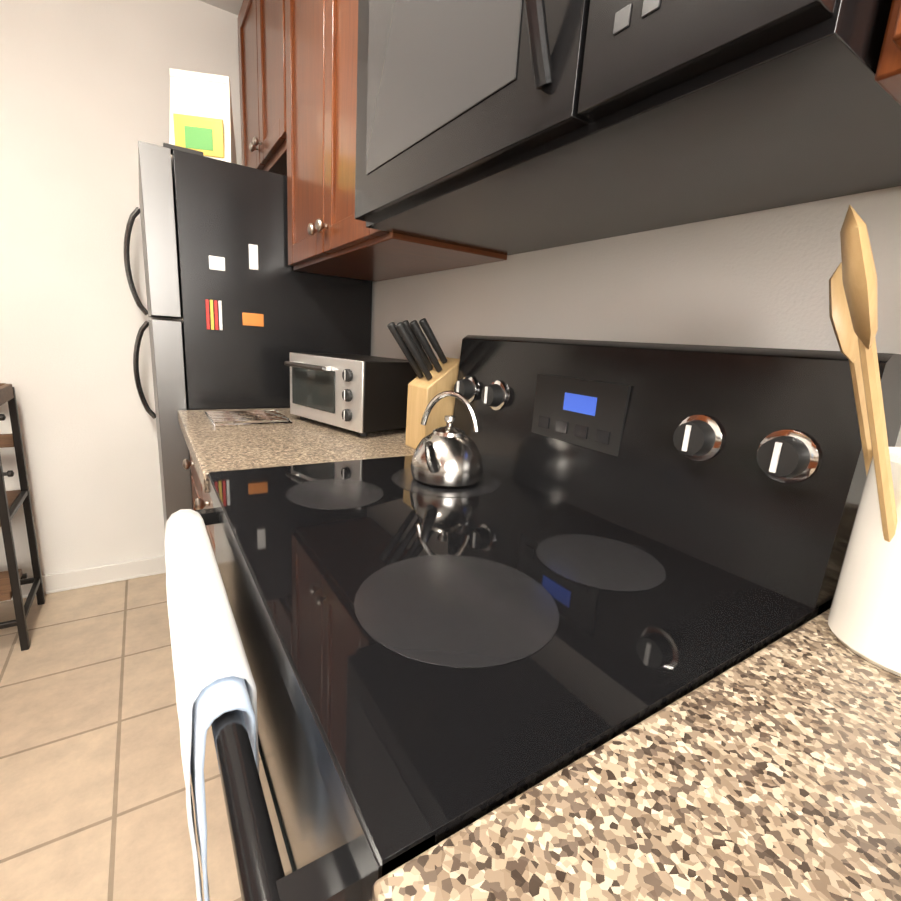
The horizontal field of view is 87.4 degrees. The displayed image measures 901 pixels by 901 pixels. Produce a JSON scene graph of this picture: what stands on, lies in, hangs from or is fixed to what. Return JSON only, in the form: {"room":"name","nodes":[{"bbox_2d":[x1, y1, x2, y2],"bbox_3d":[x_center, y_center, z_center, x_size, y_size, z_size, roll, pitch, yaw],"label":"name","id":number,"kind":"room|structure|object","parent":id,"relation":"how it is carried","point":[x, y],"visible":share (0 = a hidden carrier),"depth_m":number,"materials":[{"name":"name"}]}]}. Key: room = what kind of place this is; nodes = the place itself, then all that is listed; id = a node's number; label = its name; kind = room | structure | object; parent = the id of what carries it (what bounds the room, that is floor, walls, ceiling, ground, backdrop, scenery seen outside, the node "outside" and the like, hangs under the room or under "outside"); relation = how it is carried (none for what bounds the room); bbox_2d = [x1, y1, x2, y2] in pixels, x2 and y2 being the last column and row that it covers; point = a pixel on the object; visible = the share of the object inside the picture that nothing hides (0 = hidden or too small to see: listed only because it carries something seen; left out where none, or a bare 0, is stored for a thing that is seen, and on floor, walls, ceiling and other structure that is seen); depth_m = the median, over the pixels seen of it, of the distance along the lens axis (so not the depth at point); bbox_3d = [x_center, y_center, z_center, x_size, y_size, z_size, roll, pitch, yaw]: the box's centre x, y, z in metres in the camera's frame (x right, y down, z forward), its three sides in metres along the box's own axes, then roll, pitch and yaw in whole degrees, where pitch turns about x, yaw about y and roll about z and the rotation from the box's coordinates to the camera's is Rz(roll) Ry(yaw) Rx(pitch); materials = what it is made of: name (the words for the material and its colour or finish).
{"room":"kitchen","nodes":[
{"label":"kitchen","id":0,"kind":"room"},
{"bbox_2d":[0,573,241,900],"bbox_3d":[-0.455,1.213,0.087,2.515,0.100,5.070,-5,15,-32],"label":"floor","id":1,"kind":"structure","parent":0,"point":[92,795],"depth_m":1.29,"materials":[{"name":"tile"}]},
{"bbox_2d":[0,383,44,650],"bbox_3d":[-1.739,0.246,1.633,0.437,0.918,0.376,-5,15,-32],"label":"shelving unit","id":2,"kind":"object","parent":1,"relation":"on","point":[11,502],"visible":1,"depth_m":1.74,"materials":[{"name":"black metal"}]},
{"bbox_2d":[183,452,215,557],"bbox_3d":[-0.396,0.398,1.458,0.634,0.874,0.750,-5,15,-32],"label":"base cabinet","id":3,"kind":"object","parent":1,"relation":"on","point":[201,499],"visible":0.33,"depth_m":1.06,"materials":[{"name":"brown wood"}]},
{"bbox_2d":[178,408,414,492],"bbox_3d":[-0.373,-0.094,1.337,0.658,0.139,0.750,-5,15,-32],"label":"countertop","id":4,"kind":"structure","parent":3,"relation":"on","point":[297,441],"depth_m":1.14,"materials":[{"name":"stone"}]},
{"bbox_2d":[205,410,292,426],"bbox_3d":[-0.601,-0.100,1.397,0.207,0.012,0.218,-5,15,-32],"label":"magazine","id":5,"kind":"object","parent":4,"relation":"on","point":[241,416],"visible":1,"depth_m":1.37,"materials":[{"name":"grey paper"}]},
{"bbox_2d":[284,352,421,436],"bbox_3d":[-0.286,-0.175,1.399,0.350,0.200,0.285,15,17,39],"label":"toaster oven","id":6,"kind":"object","parent":4,"relation":"on","point":[363,395],"visible":0.92,"depth_m":1.28,"materials":[{"name":"black"}]},
{"bbox_2d":[387,318,459,448],"bbox_3d":[-0.042,-0.157,1.145,0.231,0.312,0.097,-5,15,-32],"label":"knife block","id":7,"kind":"object","parent":4,"relation":"on","point":[428,383],"visible":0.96,"depth_m":1.11,"materials":[{"name":"brown wood"}]},
{"bbox_2d":[124,141,371,527],"bbox_3d":[-0.833,-0.150,1.936,0.764,1.669,0.730,-5,15,-32],"label":"refrigerator","id":8,"kind":"object","parent":1,"relation":"on","point":[239,301],"visible":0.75,"depth_m":1.50,"materials":[{"name":"black metal"}]},
{"bbox_2d":[169,68,236,163],"bbox_3d":[-0.767,-1.022,1.455,0.180,0.250,0.070,2,13,-8],"label":"cereal box","id":9,"kind":"object","parent":8,"relation":"on","point":[201,116],"visible":0.79,"depth_m":1.44,"materials":[{"name":"white"}]},
{"bbox_2d":[194,335,900,900],"bbox_3d":[-0.015,0.416,0.780,0.696,1.195,0.762,-5,15,-32],"label":"range","id":10,"kind":"object","parent":1,"relation":"on","point":[616,539],"visible":0.85,"depth_m":0.52,"materials":[{"name":"black"}]},
{"bbox_2d":[164,509,258,900],"bbox_3d":[-0.329,0.307,0.626,0.063,0.316,0.490,-5,15,-32],"label":"hanging towel","id":11,"kind":"object","parent":10,"relation":"hanging from","point":[214,679],"visible":0.85,"depth_m":0.47,"materials":[{"name":"white fabric"}]},
{"bbox_2d":[410,390,482,487],"bbox_3d":[-0.009,-0.028,0.891,0.155,0.172,0.140,-5,15,-32],"label":"kettle","id":12,"kind":"object","parent":10,"relation":"on","point":[448,455],"visible":1,"depth_m":0.86,"materials":[{"name":"silver metal"}]},
{"bbox_2d":[0,0,241,577],"bbox_3d":[-1.703,-0.578,1.825,2.315,2.438,0.100,-5,15,-32],"label":"wall","id":13,"kind":"structure","parent":0,"point":[84,97],"depth_m":1.88,"materials":[{"name":"paint"}]},
{"bbox_2d":[1,556,165,601],"bbox_3d":[-1.748,0.580,2.041,1.048,0.085,0.017,-5,15,-32],"label":"baseboard","id":14,"kind":"structure","parent":13,"relation":"attached to","point":[77,579],"depth_m":2.13,"materials":[{"name":"white"}]},
{"bbox_2d":[199,0,242,14],"bbox_3d":[-0.292,-1.254,-0.485,2.515,0.100,5.070,-5,15,-32],"label":"ceiling","id":15,"kind":"structure","parent":0,"point":[232,6],"depth_m":1.90,"materials":[{"name":"white paint"}]},
{"bbox_2d":[371,186,900,446],"bbox_3d":[0.644,-0.103,0.446,0.100,2.438,5.070,-5,15,-32],"label":"wall","id":16,"kind":"structure","parent":0,"point":[758,279],"depth_m":0.76,"materials":[{"name":"paint"}]},
{"bbox_2d":[237,0,272,171],"bbox_3d":[-0.569,-1.395,1.797,0.318,0.686,0.788,-5,15,-32],"label":"upper cabinet","id":17,"kind":"object","parent":16,"relation":"attached to","point":[255,17],"depth_m":1.74,"materials":[{"name":"brown wood"}]},
{"bbox_2d":[273,0,506,281],"bbox_3d":[-0.168,-1.038,1.211,0.318,1.064,0.895,-5,15,-32],"label":"upper cabinet","id":18,"kind":"object","parent":16,"relation":"attached to","point":[298,79],"depth_m":1.22,"materials":[{"name":"brown wood"}]},
{"bbox_2d":[355,0,900,254],"bbox_3d":[0.172,-0.560,0.634,0.429,0.418,0.758,-5,15,-32],"label":"microwave","id":19,"kind":"object","parent":18,"relation":"attached to","point":[508,127],"visible":1,"depth_m":0.50,"materials":[{"name":"black metal"}]},
{"bbox_2d":[874,0,900,105],"bbox_3d":[0.684,-0.681,-0.086,0.318,1.064,1.040,-5,15,-32],"label":"upper cabinet","id":20,"kind":"object","parent":16,"relation":"attached to","point":[888,72],"depth_m":0.32,"materials":[{"name":"brown wood"}]},
{"bbox_2d":[372,608,900,900],"bbox_3d":[0.736,0.371,-0.352,0.658,0.139,1.858,-5,15,-32],"label":"countertop","id":21,"kind":"structure","parent":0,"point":[771,772],"depth_m":0.28,"materials":[{"name":"stone"}]},
{"bbox_2d":[828,205,900,676],"bbox_3d":[0.404,0.005,0.406,0.216,0.386,0.199,-5,15,-32],"label":"utensil crock","id":22,"kind":"object","parent":21,"relation":"on","point":[864,619],"visible":1,"depth_m":0.42,"materials":[{"name":"white ceramic"}]}
]}

